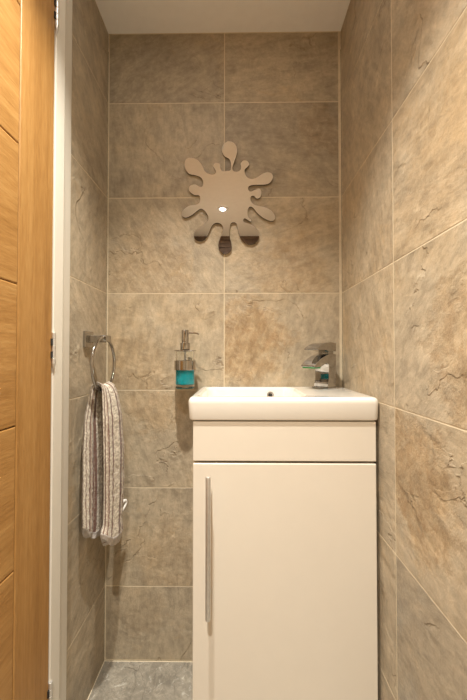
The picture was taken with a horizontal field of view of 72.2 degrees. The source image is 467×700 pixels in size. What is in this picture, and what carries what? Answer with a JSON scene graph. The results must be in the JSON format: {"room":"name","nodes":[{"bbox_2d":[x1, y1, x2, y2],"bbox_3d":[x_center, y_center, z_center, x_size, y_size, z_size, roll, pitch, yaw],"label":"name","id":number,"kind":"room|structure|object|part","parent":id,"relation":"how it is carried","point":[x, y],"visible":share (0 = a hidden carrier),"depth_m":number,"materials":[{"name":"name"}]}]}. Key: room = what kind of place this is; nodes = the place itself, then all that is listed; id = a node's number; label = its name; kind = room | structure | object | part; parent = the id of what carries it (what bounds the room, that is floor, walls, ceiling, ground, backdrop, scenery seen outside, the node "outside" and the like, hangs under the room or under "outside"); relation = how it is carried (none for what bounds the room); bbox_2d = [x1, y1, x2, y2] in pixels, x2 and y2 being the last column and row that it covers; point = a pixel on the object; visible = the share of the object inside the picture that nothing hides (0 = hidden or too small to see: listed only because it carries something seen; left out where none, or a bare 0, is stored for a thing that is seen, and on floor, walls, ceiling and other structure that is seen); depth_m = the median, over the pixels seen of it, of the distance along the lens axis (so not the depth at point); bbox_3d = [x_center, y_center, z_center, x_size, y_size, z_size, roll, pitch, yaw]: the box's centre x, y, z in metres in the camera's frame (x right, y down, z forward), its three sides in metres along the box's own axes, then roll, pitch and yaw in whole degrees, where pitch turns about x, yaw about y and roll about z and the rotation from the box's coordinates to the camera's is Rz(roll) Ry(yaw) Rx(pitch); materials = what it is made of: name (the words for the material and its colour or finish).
{"room":"bathroom","nodes":[
{"label":"bathroom","id":0,"kind":"room"},
{"bbox_2d":[66,0,107,699],"bbox_3d":[-0.434,-0.042,0.120,0.050,1.968,1.770,0,-1,1],"label":"wall","id":1,"kind":"structure","parent":0,"point":[89,103],"depth_m":0.86,"materials":[{"name":"tile"}]},
{"bbox_2d":[0,0,58,699],"bbox_3d":[-0.378,-0.022,0.278,0.081,1.922,0.790,0,-1,1],"label":"door","id":2,"kind":"structure","parent":1,"relation":"in","point":[27,27],"depth_m":0.58,"materials":[{"name":"brown wood"}]},
{"bbox_3d":[-0.400,-0.022,0.273,0.034,1.921,0.579,0,-1,1],"label":"plank panel","id":3,"kind":"part","parent":2,"relation":"part of","materials":[{"name":"brown wood"}]},
{"bbox_2d":[48,0,71,699],"bbox_3d":[-0.416,-0.039,0.275,0.071,1.966,0.972,0,-1,1],"label":"trim","id":4,"kind":"structure","parent":1,"relation":"attached to","point":[57,653],"depth_m":0.70,"materials":[{"name":"beige paint"}]},
{"bbox_2d":[83,331,115,392],"bbox_3d":[-0.369,0.032,0.857,0.062,0.165,0.151,0,-1,1],"label":"towel ring","id":5,"kind":"object","parent":1,"relation":"attached to","point":[89,338],"visible":0.9,"depth_m":0.85,"materials":[{"name":"silver metal"}]},
{"bbox_3d":[-0.396,-0.029,0.874,0.008,0.044,0.045,0,-1,1],"label":"wall plate","id":6,"kind":"part","parent":5,"relation":"part of","materials":[{"name":"silver metal"}]},
{"bbox_3d":[-0.372,-0.030,0.873,0.042,0.019,0.019,0,-1,1],"label":"arm","id":7,"kind":"part","parent":5,"relation":"part of","materials":[{"name":"silver metal"}]},
{"bbox_2d":[82,381,126,545],"bbox_3d":[-0.345,0.303,0.860,0.086,0.443,0.151,0,-1,1],"label":"hand towel","id":8,"kind":"object","parent":5,"relation":"hanging from","point":[103,499],"visible":1,"depth_m":0.83,"materials":[{"name":"white fabric"}]},
{"bbox_2d":[87,660,192,699],"bbox_3d":[-0.040,0.967,0.099,0.738,0.050,1.770,0,-1,1],"label":"floor","id":9,"kind":"structure","parent":0,"point":[116,679],"depth_m":0.92,"materials":[{"name":"grey tile"}]},
{"bbox_2d":[192,420,377,699],"bbox_3d":[0.118,0.559,0.839,0.421,0.790,0.295,0,-1,1],"label":"vanity cabinet","id":10,"kind":"object","parent":9,"relation":"on","point":[285,514],"visible":0.98,"depth_m":0.73,"materials":[{"name":"beige paint"}]},
{"bbox_3d":[-0.056,0.435,0.715,0.012,0.311,0.039,0,-1,1],"label":"handle","id":11,"kind":"part","parent":10,"relation":"part of","materials":[{"name":"metal"}]},
{"bbox_2d":[189,386,377,420],"bbox_3d":[0.116,0.160,0.862,0.439,0.098,0.266,0,-1,1],"label":"ceramic basin","id":12,"kind":"object","parent":10,"relation":"in","point":[209,402],"visible":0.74,"depth_m":0.73,"materials":[{"name":"white ceramic"}]},
{"bbox_2d":[301,342,337,388],"bbox_3d":[0.247,0.045,0.925,0.096,0.134,0.058,1,-1,-35],"label":"mixer tap","id":13,"kind":"object","parent":12,"relation":"on","point":[324,362],"visible":1,"depth_m":0.92,"materials":[{"name":"silver metal"}]},
{"bbox_3d":[0.246,0.059,0.924,0.092,0.096,0.051,1,-1,-35],"label":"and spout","id":14,"kind":"part","parent":13,"relation":"part of","materials":[{"name":"silver metal"}]},
{"bbox_3d":[0.251,-0.009,0.929,0.080,0.026,0.051,1,-1,-35],"label":"lever","id":15,"kind":"part","parent":13,"relation":"part of","materials":[{"name":"silver metal"}]},
{"bbox_3d":[0.268,0.110,0.939,0.045,0.005,0.058,1,-1,-35],"label":"plate","id":16,"kind":"part","parent":13,"relation":"part of","materials":[{"name":"silver metal"}]},
{"bbox_3d":[0.117,0.210,0.745,0.421,0.092,0.020,0,-1,1],"label":"fixed panel","id":17,"kind":"part","parent":10,"relation":"part of","materials":[{"name":"beige paint"}]},
{"bbox_2d":[95,0,349,51],"bbox_3d":[-0.040,-1.051,0.134,0.858,0.050,1.890,0,-1,1],"label":"ceiling","id":18,"kind":"structure","parent":0,"point":[118,16],"depth_m":0.97,"materials":[{"name":"paint"}]},
{"bbox_2d":[104,31,342,660],"bbox_3d":[-0.030,-0.026,1.026,0.738,1.968,0.050,0,-1,1],"label":"wall","id":19,"kind":"structure","parent":0,"point":[173,98],"depth_m":1.00,"materials":[{"name":"tile"}]},
{"bbox_2d":[174,330,198,388],"bbox_3d":[-0.137,0.027,0.953,0.075,0.170,0.096,0,-1,1],"label":"soap dispenser","id":20,"kind":"object","parent":19,"relation":"attached to","point":[185,363],"visible":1,"depth_m":0.91,"materials":[{"name":"clear glass"}]},
{"bbox_2d":[182,141,274,253],"bbox_3d":[-0.016,-0.478,1.005,0.292,0.355,0.007,0,-1,1],"label":"mirror","id":21,"kind":"object","parent":19,"relation":"attached to","point":[225,196],"visible":1,"depth_m":1.00,"materials":[{"name":"mirror"}]},
{"bbox_2d":[341,0,466,699],"bbox_3d":[0.354,-0.042,0.112,0.050,1.968,1.770,0,-1,1],"label":"wall","id":22,"kind":"structure","parent":0,"point":[404,62],"depth_m":0.60,"materials":[{"name":"tile"}]}
]}

